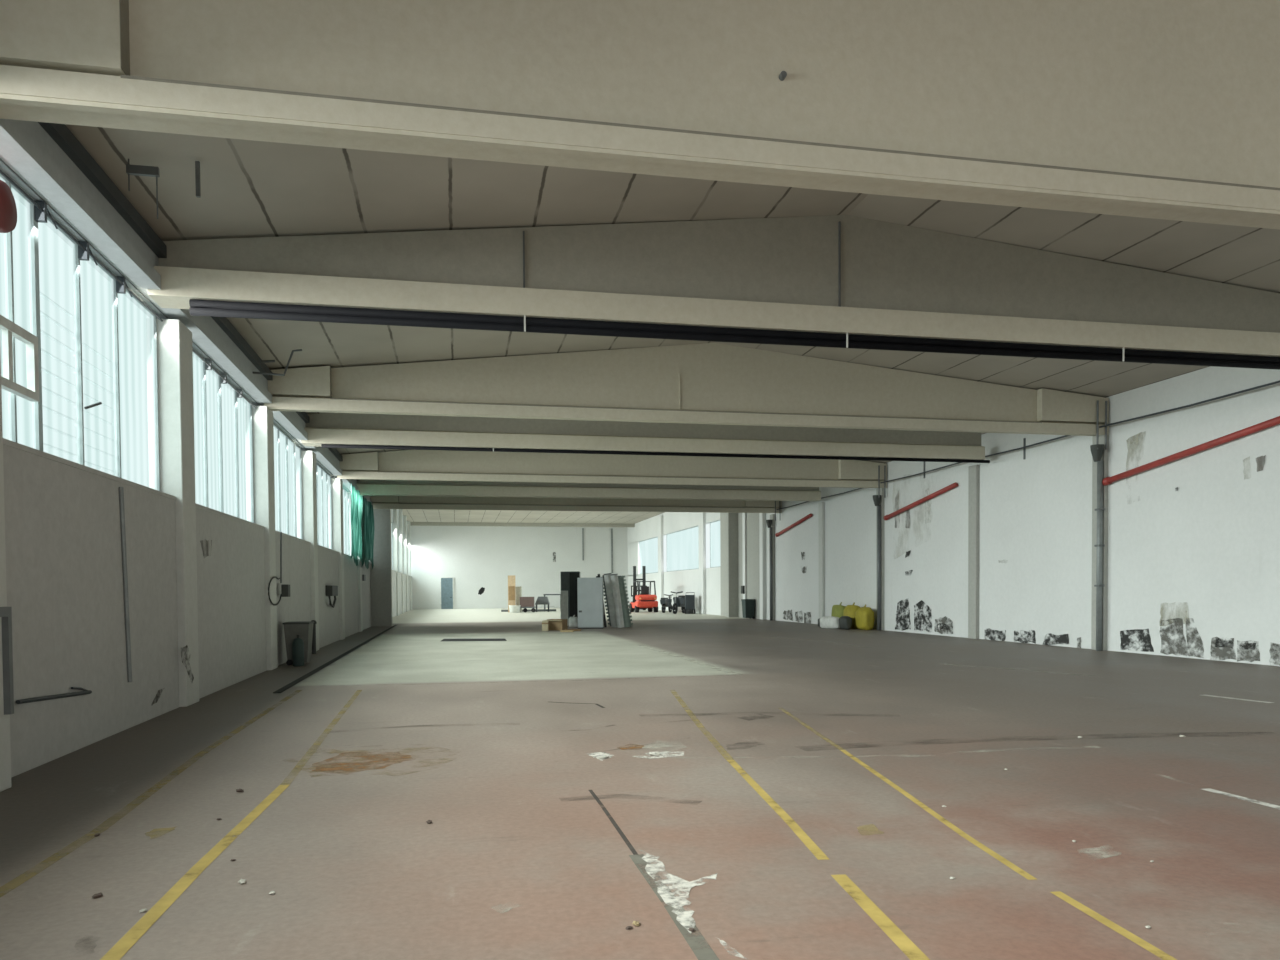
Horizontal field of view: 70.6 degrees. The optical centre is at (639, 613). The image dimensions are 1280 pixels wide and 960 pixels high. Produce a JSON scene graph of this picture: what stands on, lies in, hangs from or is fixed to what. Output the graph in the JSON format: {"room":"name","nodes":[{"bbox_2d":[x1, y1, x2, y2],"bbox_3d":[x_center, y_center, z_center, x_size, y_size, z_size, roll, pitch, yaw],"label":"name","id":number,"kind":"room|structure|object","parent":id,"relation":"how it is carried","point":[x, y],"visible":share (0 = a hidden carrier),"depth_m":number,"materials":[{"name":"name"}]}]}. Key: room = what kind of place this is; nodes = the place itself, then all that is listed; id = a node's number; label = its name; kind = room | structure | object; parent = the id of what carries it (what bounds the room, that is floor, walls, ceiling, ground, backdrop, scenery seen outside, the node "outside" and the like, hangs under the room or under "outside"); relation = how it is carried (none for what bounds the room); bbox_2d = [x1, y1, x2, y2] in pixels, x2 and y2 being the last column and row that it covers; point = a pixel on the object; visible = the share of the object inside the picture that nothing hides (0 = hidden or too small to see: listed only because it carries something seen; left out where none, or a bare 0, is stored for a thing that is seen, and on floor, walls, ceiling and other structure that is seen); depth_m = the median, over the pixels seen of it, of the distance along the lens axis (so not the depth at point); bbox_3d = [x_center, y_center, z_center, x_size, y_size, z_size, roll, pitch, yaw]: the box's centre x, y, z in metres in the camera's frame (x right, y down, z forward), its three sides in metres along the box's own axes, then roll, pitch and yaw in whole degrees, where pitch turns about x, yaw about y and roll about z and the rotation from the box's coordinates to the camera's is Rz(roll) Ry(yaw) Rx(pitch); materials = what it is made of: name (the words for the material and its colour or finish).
{"room":"factory floor","nodes":[
{"label":"factory floor","id":0,"kind":"room"},
{"bbox_2d":[0,119,372,504],"bbox_3d":[-6.474,-4.395,12.557,0.280,0.470,59.200,-1,2,-12],"label":"beam","id":1,"kind":"structure","parent":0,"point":[26,147],"depth_m":10.13,"materials":[{"name":"concrete"}]},
{"bbox_2d":[38,122,372,495],"bbox_3d":[-6.466,-4.710,12.551,0.300,0.160,59.200,-1,2,-12],"label":"steel rail","id":2,"kind":"object","parent":1,"relation":"on","point":[65,139],"visible":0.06,"depth_m":10.25,"materials":[{"name":"grey metal"}]},
{"bbox_2d":[253,349,301,375],"bbox_3d":[-7.007,-4.804,17.391,1.019,0.531,0.346,-1,2,-12],"label":"conduit","id":3,"kind":"object","parent":2,"relation":"attached to","point":[293,351],"visible":0.79,"depth_m":17.28,"materials":[{"name":"grey metal"}]},
{"bbox_2d":[0,158,407,538],"bbox_3d":[-10.811,-5.701,32.365,0.230,2.120,100.000,-1,2,-12],"label":"trim","id":4,"kind":"structure","parent":0,"point":[3,165],"depth_m":10.93,"materials":[{"name":"metal"}]},
{"bbox_2d":[3,438,411,777],"bbox_3d":[-10.720,-0.638,32.507,0.382,2.950,100.000,-1,2,-12],"label":"wall","id":5,"kind":"structure","parent":0,"point":[64,572],"depth_m":10.38,"materials":[{"name":"grey paint"}]},
{"bbox_2d":[16,687,91,703],"bbox_3d":[-5.644,0.806,8.756,0.040,0.126,1.603,-1,2,-12],"label":"bar","id":6,"kind":"object","parent":5,"relation":"attached to","point":[85,691],"visible":1,"depth_m":8.72,"materials":[{"name":"metal"}]},
{"bbox_2d":[0,168,159,490],"bbox_3d":[-6.154,-2.829,9.935,0.180,2.530,5.400,-1,2,-12],"label":"window","id":7,"kind":"structure","parent":5,"relation":"in","point":[79,361],"depth_m":9.82,"materials":[{"name":"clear glass"}]},
{"bbox_2d":[0,180,16,232],"bbox_3d":[-5.616,-3.544,7.853,0.240,0.440,0.440,-1,2,-12],"label":"bell","id":8,"kind":"object","parent":7,"relation":"attached to","point":[8,210],"visible":1,"depth_m":7.87,"materials":[{"name":"red metal"}]},
{"bbox_2d":[0,170,162,320],"bbox_3d":[-6.117,-3.989,9.909,0.090,0.190,5.350,-1,2,-12],"label":"rod","id":9,"kind":"object","parent":7,"relation":"attached to","point":[41,212],"visible":1,"depth_m":9.91,"materials":[{"name":"metal"}]},
{"bbox_2d":[119,487,131,681],"bbox_3d":[-6.051,-0.327,10.634,0.052,2.295,0.208,-1,2,-12],"label":"conduit","id":10,"kind":"object","parent":5,"relation":"attached to","point":[121,489],"visible":1,"depth_m":10.62,"materials":[{"name":"grey metal"}]},
{"bbox_2d":[192,347,253,522],"bbox_3d":[-7.384,-2.972,15.806,0.060,2.530,5.400,-1,2,-12],"label":"window","id":11,"kind":"structure","parent":5,"relation":"in","point":[223,434],"depth_m":15.98,"materials":[{"name":"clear glass"}]},
{"bbox_2d":[192,349,255,408],"bbox_3d":[-7.323,-4.138,15.810,0.090,0.160,5.300,-1,2,-12],"label":"rod","id":12,"kind":"object","parent":11,"relation":"attached to","point":[208,362],"visible":0.72,"depth_m":15.92,"materials":[{"name":"grey metal"}]},
{"bbox_2d":[273,422,302,538],"bbox_3d":[-8.585,-3.115,21.683,0.060,2.530,5.400,-1,2,-12],"label":"window","id":13,"kind":"structure","parent":5,"relation":"in","point":[287,453],"depth_m":22.30,"materials":[{"name":"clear glass"}]},
{"bbox_2d":[316,462,331,548],"bbox_3d":[-9.785,-3.258,27.560,0.060,2.530,5.400,-1,2,-12],"label":"window","id":14,"kind":"structure","parent":5,"relation":"in","point":[324,495],"depth_m":28.63,"materials":[{"name":"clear glass"}]},
{"bbox_2d":[326,585,337,607],"bbox_3d":[-9.475,-0.510,27.808,0.200,0.685,1.300,-1,2,-12],"label":"wall box","id":15,"kind":"object","parent":5,"relation":"attached to","point":[331,590],"visible":1,"depth_m":27.29,"materials":[{"name":"black plastic"}]},
{"bbox_2d":[343,487,351,555],"bbox_3d":[-10.986,-3.401,33.437,0.060,2.530,5.400,-1,2,-12],"label":"window","id":16,"kind":"structure","parent":5,"relation":"in","point":[346,495],"depth_m":34.75,"materials":[{"name":"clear glass"}]},
{"bbox_2d":[370,509,391,625],"bbox_3d":[-12.053,-2.107,42.102,0.900,5.410,0.600,-1,2,-12],"label":"wall","id":17,"kind":"structure","parent":0,"point":[381,573],"depth_m":41.82,"materials":[{"name":"grey paint"}]},
{"bbox_2d":[351,482,374,568],"bbox_3d":[-11.193,-3.296,36.531,0.158,2.938,9.001,-1,2,-12],"label":"netting","id":18,"kind":"object","parent":17,"relation":"hanging from","point":[362,514],"visible":0.99,"depth_m":36.12,"materials":[{"name":"green fabric"}]},
{"bbox_2d":[410,526,627,608],"bbox_3d":[-10.920,-4.281,83.575,20.450,7.600,0.304,-1,2,-12],"label":"wall","id":19,"kind":"structure","parent":0,"point":[480,560],"depth_m":83.07,"materials":[{"name":"white paint"}]},
{"bbox_2d":[440,577,453,608],"bbox_3d":[-17.523,-1.841,82.074,1.192,2.892,0.120,-1,2,-12],"label":"door","id":20,"kind":"structure","parent":19,"relation":"in","point":[446,583],"depth_m":82.08,"materials":[{"name":"metal"}]},
{"bbox_2d":[0,607,1279,959],"bbox_3d":[-0.834,0.858,34.563,21.000,0.312,100.800,-1,2,-12],"label":"floor","id":21,"kind":"structure","parent":0,"point":[790,807],"depth_m":6.64,"materials":[{"name":"paint"}]},
{"bbox_2d":[0,349,10,791],"bbox_3d":[-5.421,-1.249,7.060,0.530,5.410,0.640,-1,2,-12],"label":"concrete column","id":22,"kind":"structure","parent":21,"relation":"on","point":[5,748],"depth_m":7.38,"materials":[{"name":"paint"}]},
{"bbox_2d":[0,607,13,714],"bbox_3d":[-5.119,0.392,7.131,0.050,0.880,0.600,-1,2,-12],"label":"frame","id":23,"kind":"object","parent":22,"relation":"attached to","point":[5,612],"visible":1,"depth_m":7.37,"materials":[{"name":"grey metal"}]},
{"bbox_2d":[157,319,198,706],"bbox_3d":[-6.639,-1.388,12.782,0.434,5.410,0.938,-1,2,-12],"label":"concrete column","id":24,"kind":"structure","parent":21,"relation":"on","point":[174,339],"depth_m":12.68,"materials":[{"name":"paint"}]},
{"bbox_2d":[252,406,277,669],"bbox_3d":[-7.871,-1.535,18.804,0.430,5.410,0.640,-1,2,-12],"label":"concrete column","id":25,"kind":"structure","parent":21,"relation":"on","point":[262,417],"depth_m":18.54,"materials":[{"name":"paint"}]},
{"bbox_2d":[268,532,289,605],"bbox_3d":[-7.634,-0.962,19.106,0.140,1.590,1.824,-1,2,-12],"label":"cable coil","id":26,"kind":"object","parent":25,"relation":"hanging from","point":[285,588],"visible":1,"depth_m":19.63,"materials":[{"name":"black plastic"}]},
{"bbox_2d":[282,621,313,664],"bbox_3d":[-7.585,0.663,20.111,0.558,0.943,0.722,-1,2,-12],"label":"bin","id":27,"kind":"object","parent":21,"relation":"on","point":[304,629],"visible":0.88,"depth_m":19.81,"materials":[{"name":"plastic"}]},
{"bbox_2d":[292,635,303,665],"bbox_3d":[-7.427,0.806,19.645,0.240,0.680,0.240,-1,2,-12],"label":"gas cylinder","id":28,"kind":"object","parent":21,"relation":"on","point":[298,644],"visible":1,"depth_m":19.55,"materials":[{"name":"black metal"}]},
{"bbox_2d":[301,451,318,650],"bbox_3d":[-9.071,-1.678,24.681,0.430,5.410,0.640,-1,2,-12],"label":"concrete column","id":29,"kind":"structure","parent":21,"relation":"on","point":[308,458],"depth_m":24.39,"materials":[{"name":"paint"}]},
{"bbox_2d":[311,620,316,653],"bbox_3d":[-8.456,0.616,23.428,0.160,0.880,0.160,-1,2,-12],"label":"bollard post","id":30,"kind":"object","parent":21,"relation":"on","point":[315,622],"visible":0.75,"depth_m":23.38,"materials":[{"name":"black plastic"}]},
{"bbox_2d":[331,478,344,639],"bbox_3d":[-10.272,-1.821,30.558,0.430,5.410,0.640,-1,2,-12],"label":"concrete column","id":31,"kind":"structure","parent":21,"relation":"on","point":[336,484],"depth_m":30.26,"materials":[{"name":"paint"}]},
{"bbox_2d":[358,557,362,631],"bbox_3d":[-11.472,-1.965,36.435,0.430,5.410,0.640,-1,2,-12],"label":"concrete column","id":32,"kind":"structure","parent":21,"relation":"on","point":[360,620],"depth_m":36.21,"materials":[{"name":"paint"}]},
{"bbox_2d":[392,509,398,615],"bbox_3d":[-16.282,-3.632,59.914,0.430,7.600,0.640,-1,2,-12],"label":"concrete column","id":33,"kind":"structure","parent":21,"relation":"on","point":[394,524],"depth_m":59.61,"materials":[{"name":"paint"}]},
{"bbox_2d":[398,509,403,613],"bbox_3d":[-17.483,-3.776,65.791,0.430,7.600,0.640,-1,2,-12],"label":"concrete column","id":34,"kind":"structure","parent":21,"relation":"on","point":[400,530],"depth_m":65.49,"materials":[{"name":"paint"}]},
{"bbox_2d":[403,516,407,611],"bbox_3d":[-18.683,-3.919,71.668,0.430,7.600,0.640,-1,2,-12],"label":"concrete column","id":35,"kind":"structure","parent":21,"relation":"on","point":[404,517],"depth_m":71.36,"materials":[{"name":"paint"}]},
{"bbox_2d":[407,521,411,609],"bbox_3d":[-19.884,-4.062,77.545,0.430,7.600,0.640,-1,2,-12],"label":"concrete column","id":36,"kind":"structure","parent":21,"relation":"on","point":[408,522],"depth_m":77.24,"materials":[{"name":"paint"}]},
{"bbox_2d":[508,575,515,611],"bbox_3d":[-9.556,-1.446,67.353,0.560,2.750,0.080,0,1,0],"label":"board","id":37,"kind":"object","parent":21,"relation":"on","point":[511,578],"visible":0.89,"depth_m":67.32,"materials":[{"name":"wood"}]},
{"bbox_2d":[516,587,521,611],"bbox_3d":[-9.092,-1.047,67.852,0.440,1.920,0.440,0,1,0],"label":"board","id":38,"kind":"object","parent":21,"relation":"on","point":[518,589],"visible":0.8,"depth_m":67.65,"materials":[{"name":"wood"}]},
{"bbox_2d":[520,597,535,611],"bbox_3d":[-8.461,-0.651,67.185,1.470,1.146,0.900,0,1,0],"label":"trolley","id":39,"kind":"object","parent":21,"relation":"on","point":[525,602],"visible":0.84,"depth_m":66.78,"materials":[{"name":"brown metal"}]},
{"bbox_2d":[535,597,549,611],"bbox_3d":[-7.377,-0.689,68.413,1.100,1.150,0.600,0,1,0],"label":"chair","id":40,"kind":"object","parent":21,"relation":"on","point":[540,600],"visible":1,"depth_m":68.11,"materials":[{"name":"grey metal"}]},
{"bbox_2d":[535,597,549,604],"bbox_3d":[-7.379,-0.964,68.406,1.100,0.600,0.600,0,1,0],"label":"hood","id":41,"kind":"object","parent":40,"relation":"attached to","point":[540,600],"depth_m":68.11,"materials":[{"name":"grey metal"}]},
{"bbox_2d":[543,619,567,630],"bbox_3d":[-3.437,0.463,36.468,0.820,0.440,0.700,0,2,17],"label":"cardboard box","id":42,"kind":"object","parent":21,"relation":"on","point":[554,624],"visible":0.79,"depth_m":36.24,"materials":[{"name":"cardboard"}]},
{"bbox_2d":[561,591,567,625],"bbox_3d":[-3.428,-0.232,40.981,0.340,1.599,0.164,0,1,0],"label":"sheet","id":43,"kind":"object","parent":21,"relation":"on","point":[564,594],"visible":0.89,"depth_m":40.98,"materials":[{"name":"metal"}]},
{"bbox_2d":[561,571,579,622],"bbox_3d":[-3.276,-0.725,42.736,0.892,2.489,0.650,0,1,0],"label":"locker","id":44,"kind":"object","parent":21,"relation":"on","point":[568,579],"visible":0.43,"depth_m":42.43,"materials":[{"name":"metal"}]},
{"bbox_2d":[569,615,577,627],"bbox_3d":[-2.875,0.339,39.023,0.402,0.548,0.418,-1,2,-12],"label":"plastic bag","id":45,"kind":"object","parent":21,"relation":"on","point":[573,621],"visible":0.98,"depth_m":38.86,"materials":[{"name":"plastic"}]},
{"bbox_2d":[577,578,603,628],"bbox_3d":[-2.077,-0.431,37.991,1.065,2.129,0.535,0,1,0],"label":"tall cabinet","id":46,"kind":"object","parent":21,"relation":"on","point":[589,590],"visible":1,"depth_m":37.74,"materials":[{"name":"grey metal"}]},
{"bbox_2d":[601,575,610,625],"bbox_3d":[-1.499,-0.576,40.594,0.480,2.290,0.500,0,1,0],"label":"upright","id":47,"kind":"object","parent":21,"relation":"on","point":[604,587],"visible":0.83,"depth_m":40.34,"materials":[{"name":"paint"}]},
{"bbox_2d":[604,573,616,626],"bbox_3d":[-1.226,-0.554,38.902,0.662,2.365,0.130,0,1,0],"label":"metal sheet","id":48,"kind":"object","parent":21,"relation":"on","point":[607,577],"visible":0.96,"depth_m":38.88,"materials":[{"name":"grey metal"}]},
{"bbox_2d":[611,574,623,627],"bbox_3d":[-0.959,-0.530,38.551,0.578,2.319,0.130,0,1,0],"label":"metal sheet","id":49,"kind":"object","parent":21,"relation":"on","point":[614,577],"visible":0.99,"depth_m":38.55,"materials":[{"name":"grey metal"}]},
{"bbox_2d":[618,576,628,626],"bbox_3d":[-0.781,-0.490,38.722,0.644,2.240,0.130,0,1,0],"label":"metal sheet","id":50,"kind":"object","parent":21,"relation":"on","point":[624,610],"visible":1,"depth_m":38.70,"materials":[{"name":"grey metal"}]},
{"bbox_2d":[621,575,632,626],"bbox_3d":[-0.562,-0.524,39.352,0.507,2.239,0.500,0,1,0],"label":"upright","id":51,"kind":"object","parent":21,"relation":"on","point":[622,577],"visible":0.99,"depth_m":39.10,"materials":[{"name":"metal"}]},
{"bbox_2d":[629,566,657,612],"bbox_3d":[0.105,-1.771,65.659,1.640,3.350,3.520,-1,2,-15],"label":"forklift","id":52,"kind":"object","parent":21,"relation":"on","point":[645,600],"visible":0.99,"depth_m":64.63,"materials":[{"name":"red paint"}]},
{"bbox_2d":[635,595,656,600],"bbox_3d":[0.430,-1.098,64.474,1.477,0.460,1.072,-1,2,-12],"label":"hood","id":53,"kind":"object","parent":52,"relation":"attached to","point":[638,597],"depth_m":64.03,"materials":[{"name":"red metal"}]},
{"bbox_2d":[658,515,663,609],"bbox_3d":[1.638,-3.951,71.194,0.200,7.400,1.100,-1,2,-12],"label":"concrete column","id":54,"kind":"structure","parent":21,"relation":"on","point":[660,518],"depth_m":70.77,"materials":[{"name":"white paint"}]},
{"bbox_2d":[660,594,672,612],"bbox_3d":[1.901,-0.696,63.692,0.757,1.301,2.028,0,2,21],"label":"motor scooter","id":55,"kind":"object","parent":21,"relation":"on","point":[665,602],"visible":0.98,"depth_m":63.26,"materials":[{"name":"metal"}]},
{"bbox_2d":[671,591,684,613],"bbox_3d":[2.645,-0.722,60.550,0.877,1.508,2.352,0,2,25],"label":"motor scooter","id":56,"kind":"object","parent":21,"relation":"on","point":[679,601],"visible":0.88,"depth_m":60.06,"materials":[{"name":"metal"}]},
{"bbox_2d":[685,592,695,613],"bbox_3d":[3.285,-0.670,59.438,0.700,1.424,0.650,0,1,0],"label":"generator","id":57,"kind":"object","parent":21,"relation":"on","point":[689,599],"visible":1,"depth_m":59.12,"materials":[{"name":"metal"}]},
{"bbox_2d":[698,512,705,613],"bbox_3d":[4.079,-3.659,59.244,0.200,7.400,1.100,-1,2,-12],"label":"concrete column","id":58,"kind":"structure","parent":21,"relation":"on","point":[701,515],"depth_m":58.86,"materials":[{"name":"white paint"}]},
{"bbox_2d":[742,513,746,598],"bbox_3d":[5.880,-3.445,50.428,0.200,7.400,0.450,-1,2,-12],"label":"concrete column","id":59,"kind":"structure","parent":21,"relation":"on","point":[744,515],"depth_m":50.25,"materials":[{"name":"white paint"}]},
{"bbox_2d":[741,599,754,618],"bbox_3d":[5.869,-0.237,49.024,0.580,1.060,0.700,-1,2,-12],"label":"waste bin","id":60,"kind":"object","parent":21,"relation":"on","point":[748,605],"visible":1,"depth_m":48.75,"materials":[{"name":"plastic"}]},
{"bbox_2d":[759,513,765,619],"bbox_3d":[6.460,-3.376,47.588,0.200,7.400,0.500,-1,2,-12],"label":"concrete column","id":61,"kind":"structure","parent":21,"relation":"on","point":[762,516],"depth_m":47.41,"materials":[{"name":"white paint"}]},
{"bbox_2d":[770,514,774,619],"bbox_3d":[6.780,-2.349,46.280,0.120,5.410,0.440,-1,2,-12],"label":"concrete column","id":62,"kind":"structure","parent":21,"relation":"on","point":[772,516],"depth_m":46.08,"materials":[{"name":"grey paint"}]},
{"bbox_2d":[766,501,775,619],"bbox_3d":[6.704,-2.725,45.580,0.349,6.200,1.295,-1,2,-12],"label":"downpipe","id":63,"kind":"object","parent":62,"relation":"attached to","point":[769,522],"visible":0.88,"depth_m":46.02,"materials":[{"name":"grey metal"}]},
{"bbox_2d":[818,502,824,617],"bbox_3d":[8.051,-2.197,40.060,0.120,5.410,0.440,-1,2,-12],"label":"concrete column","id":64,"kind":"structure","parent":21,"relation":"on","point":[821,506],"depth_m":39.90,"materials":[{"name":"paint"}]},
{"bbox_2d":[820,616,839,628],"bbox_3d":[7.696,0.365,36.380,0.488,0.483,1.134,-1,2,-29],"label":"sack","id":65,"kind":"object","parent":21,"relation":"on","point":[830,622],"visible":0.84,"depth_m":36.13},
{"bbox_2d":[831,602,845,617],"bbox_3d":[8.268,0.053,37.359,0.447,1.048,1.251,-1,2,-12],"label":"sack","id":66,"kind":"object","parent":21,"relation":"on","point":[837,610],"visible":0.44,"depth_m":37.10,"materials":[{"name":"plastic"}]},
{"bbox_2d":[839,616,851,629],"bbox_3d":[8.060,0.364,35.460,0.334,0.528,0.709,-1,2,-12],"label":"sack","id":67,"kind":"object","parent":21,"relation":"on","point":[845,622],"visible":0.99,"depth_m":35.18,"materials":[{"name":"plastic"}]},
{"bbox_2d":[843,603,859,628],"bbox_3d":[8.495,0.085,36.029,0.475,1.049,1.174,-1,2,-12],"label":"sack","id":68,"kind":"object","parent":21,"relation":"on","point":[849,610],"visible":0.55,"depth_m":35.67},
{"bbox_2d":[855,604,874,629],"bbox_3d":[8.686,0.145,34.920,0.475,0.984,0.966,-1,2,-12],"label":"sack","id":69,"kind":"object","parent":21,"relation":"on","point":[864,616],"visible":1,"depth_m":34.54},
{"bbox_2d":[876,488,883,629],"bbox_3d":[9.181,-2.062,34.526,0.120,5.410,0.440,-1,2,-12],"label":"concrete column","id":70,"kind":"structure","parent":21,"relation":"on","point":[881,489],"depth_m":34.33,"materials":[{"name":"grey paint"}]},
{"bbox_2d":[873,465,885,629],"bbox_3d":[9.025,-2.448,34.213,0.349,6.200,0.505,-1,2,-12],"label":"downpipe","id":71,"kind":"object","parent":70,"relation":"attached to","point":[876,498],"visible":0.98,"depth_m":34.27,"materials":[{"name":"grey metal"}]},
{"bbox_2d":[968,465,979,638],"bbox_3d":[10.452,-1.911,28.306,0.120,5.410,0.440,-1,2,-12],"label":"concrete column","id":72,"kind":"structure","parent":21,"relation":"on","point":[974,471],"depth_m":28.21,"materials":[{"name":"grey paint"}]},
{"bbox_2d":[1091,434,1108,650],"bbox_3d":[11.582,-1.776,22.772,0.120,5.410,0.440,-1,2,-12],"label":"concrete column","id":73,"kind":"structure","parent":21,"relation":"on","point":[1104,458],"depth_m":22.62,"materials":[{"name":"grey paint"}]},
{"bbox_2d":[1090,400,1106,650],"bbox_3d":[11.407,-2.164,22.553,0.349,6.200,0.312,-1,2,-12],"label":"downpipe","id":74,"kind":"object","parent":73,"relation":"attached to","point":[1097,450],"visible":0.96,"depth_m":22.52,"materials":[{"name":"grey metal"}]},
{"bbox_2d":[65,124,1279,523],"bbox_3d":[-0.886,-6.568,34.371,20.800,2.270,100.600,-1,2,-12],"label":"ceiling","id":75,"kind":"structure","parent":0,"point":[250,188],"depth_m":12.82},
{"bbox_2d":[126,159,159,218],"bbox_3d":[-5.304,-4.529,9.654,0.313,0.608,0.050,-1,2,-12],"label":"hanger","id":76,"kind":"object","parent":75,"relation":"hanging from","point":[138,170],"visible":1,"depth_m":9.63,"materials":[{"name":"grey metal"}]},
{"bbox_2d":[195,161,200,197],"bbox_3d":[-4.815,-4.727,9.846,0.040,0.378,0.040,-1,2,-12],"label":"rod","id":77,"kind":"object","parent":75,"relation":"hanging from","point":[197,163],"visible":1,"depth_m":9.83,"materials":[{"name":"grey metal"}]},
{"bbox_2d":[410,522,634,526],"bbox_3d":[-10.221,-7.847,80.060,19.800,0.300,0.500,-1,2,-12],"label":"roof beam","id":78,"kind":"structure","parent":75,"relation":"attached to","point":[411,523],"depth_m":79.84,"materials":[{"name":"grey concrete"}]},
{"bbox_2d":[371,495,781,512],"bbox_3d":[-2.678,-5.796,43.200,19.760,1.845,0.424,-1,2,-12],"label":"roof beam","id":79,"kind":"structure","parent":75,"relation":"attached to","point":[379,502],"depth_m":43.00,"materials":[{"name":"beige concrete"}]},
{"bbox_2d":[356,479,820,500],"bbox_3d":[-1.708,-5.667,37.252,19.280,1.810,0.550,-1,2,-12],"label":"roof beam","id":80,"kind":"structure","parent":75,"relation":"attached to","point":[366,487],"depth_m":36.98,"materials":[{"name":"beige concrete"}]},
{"bbox_2d":[337,450,886,487],"bbox_3d":[-0.435,-5.528,32.220,19.760,1.845,0.424,-1,2,-12],"label":"roof beam","id":81,"kind":"structure","parent":75,"relation":"attached to","point":[428,465],"depth_m":32.02,"materials":[{"name":"beige concrete"}]},
{"bbox_2d":[0,0,1279,229],"bbox_3d":[4.320,-5.410,8.916,19.760,2.745,0.424,-1,2,-12],"label":"roof beam","id":82,"kind":"structure","parent":75,"relation":"attached to","point":[1155,109],"depth_m":8.18,"materials":[{"name":"beige concrete"}]},
{"bbox_2d":[301,413,984,459],"bbox_3d":[0.753,-5.373,25.204,19.280,1.810,0.550,-1,2,-12],"label":"roof beam","id":83,"kind":"structure","parent":75,"relation":"attached to","point":[323,428],"depth_m":24.84,"materials":[{"name":"beige concrete"}]},
{"bbox_2d":[321,444,989,462],"bbox_3d":[1.132,-4.428,25.104,19.000,0.140,0.113,-1,2,-12],"label":"ceiling pipe","id":84,"kind":"object","parent":83,"relation":"attached to","point":[322,445],"visible":1,"depth_m":24.86,"materials":[{"name":"black metal"}]},
{"bbox_2d":[264,343,1108,435],"bbox_3d":[1.922,-5.247,20.682,19.760,1.845,0.424,-1,2,-12],"label":"roof beam","id":85,"kind":"structure","parent":75,"relation":"attached to","point":[721,384],"depth_m":20.50,"materials":[{"name":"beige concrete"}]},
{"bbox_2d":[148,215,1279,356],"bbox_3d":[3.102,-5.093,13.705,19.280,1.810,0.550,-1,2,-12],"label":"roof beam","id":86,"kind":"structure","parent":75,"relation":"attached to","point":[779,273],"depth_m":13.29,"materials":[{"name":"beige concrete"}]},
{"bbox_2d":[523,231,524,287],"bbox_3d":[-1.623,-4.937,12.642,0.024,0.800,0.030,-1,2,-12],"label":"conduit","id":87,"kind":"object","parent":86,"relation":"on","point":[523,231],"visible":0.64,"depth_m":12.63,"materials":[{"name":"grey metal"}]},
{"bbox_2d":[189,299,1279,369],"bbox_3d":[3.481,-4.093,13.610,19.000,0.250,0.120,-1,2,-12],"label":"cable tray","id":88,"kind":"object","parent":86,"relation":"attached to","point":[212,308],"visible":1,"depth_m":13.05,"materials":[{"name":"metal"}]},
{"bbox_2d":[838,221,840,306],"bbox_3d":[2.998,-5.234,13.578,0.024,1.280,0.030,-1,2,-12],"label":"conduit","id":89,"kind":"object","parent":86,"relation":"on","point":[839,222],"visible":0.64,"depth_m":13.57,"materials":[{"name":"grey metal"}]},
{"bbox_2d":[726,513,738,616],"bbox_3d":[5.335,-3.379,51.901,0.680,7.200,0.500,-1,2,-12],"label":"concrete column","id":90,"kind":"structure","parent":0,"point":[732,610],"depth_m":51.68,"materials":[{"name":"grey paint"}]},
{"bbox_2d":[720,513,759,618],"bbox_3d":[5.704,-3.272,51.545,0.099,7.000,7.450,-1,2,-12],"label":"trim","id":91,"kind":"structure","parent":90,"relation":"attached to","point":[753,575],"depth_m":50.00,"materials":[{"name":"grey paint"}]},
{"bbox_2d":[627,366,1279,665],"bbox_3d":[8.973,-3.188,36.467,0.324,7.636,100.000,-1,2,-12],"label":"wall","id":92,"kind":"structure","parent":0,"point":[1194,539],"depth_m":23.69,"materials":[{"name":"white paint"}]},
{"bbox_2d":[639,537,657,573],"bbox_3d":[0.768,-4.822,76.508,0.060,2.920,8.000,-1,2,-12],"label":"window","id":93,"kind":"structure","parent":92,"relation":"in","point":[648,549],"depth_m":76.34,"materials":[{"name":"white glass"}]},
{"bbox_2d":[666,526,698,571],"bbox_3d":[3.059,-4.549,65.293,0.060,2.920,9.700,-1,2,-12],"label":"window","id":94,"kind":"structure","parent":92,"relation":"in","point":[682,545],"depth_m":64.94,"materials":[{"name":"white glass"}]},
{"bbox_2d":[710,520,719,567],"bbox_3d":[4.814,-4.339,56.698,0.060,2.920,2.850,-1,2,-12],"label":"window","id":95,"kind":"structure","parent":92,"relation":"in","point":[714,526],"depth_m":56.99,"materials":[{"name":"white glass"}]},
{"bbox_2d":[775,513,811,536],"bbox_3d":[7.328,-4.191,43.282,0.190,0.808,4.484,-1,2,-12],"label":"drain pipe","id":96,"kind":"object","parent":92,"relation":"attached to","point":[810,514],"visible":1,"depth_m":43.12,"materials":[{"name":"metal"}]},
{"bbox_2d":[884,482,957,519],"bbox_3d":[9.719,-3.858,31.581,0.190,0.867,4.888,-1,2,-12],"label":"drain pipe","id":97,"kind":"object","parent":92,"relation":"attached to","point":[945,489],"visible":1,"depth_m":31.21,"materials":[{"name":"red metal"}]},
{"bbox_2d":[777,380,1279,509],"bbox_3d":[10.167,-4.755,28.536,0.066,0.077,36.001,-1,2,-12],"label":"cable","id":98,"kind":"object","parent":92,"relation":"attached to","point":[1275,382],"visible":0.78,"depth_m":21.85,"materials":[{"name":"metal"}]},
{"bbox_2d":[1102,416,1279,485],"bbox_3d":[12.162,-3.576,19.618,0.190,0.948,5.943,-1,2,-12],"label":"drain pipe","id":99,"kind":"object","parent":92,"relation":"attached to","point":[1274,421],"visible":1,"depth_m":19.67,"materials":[{"name":"red metal"}]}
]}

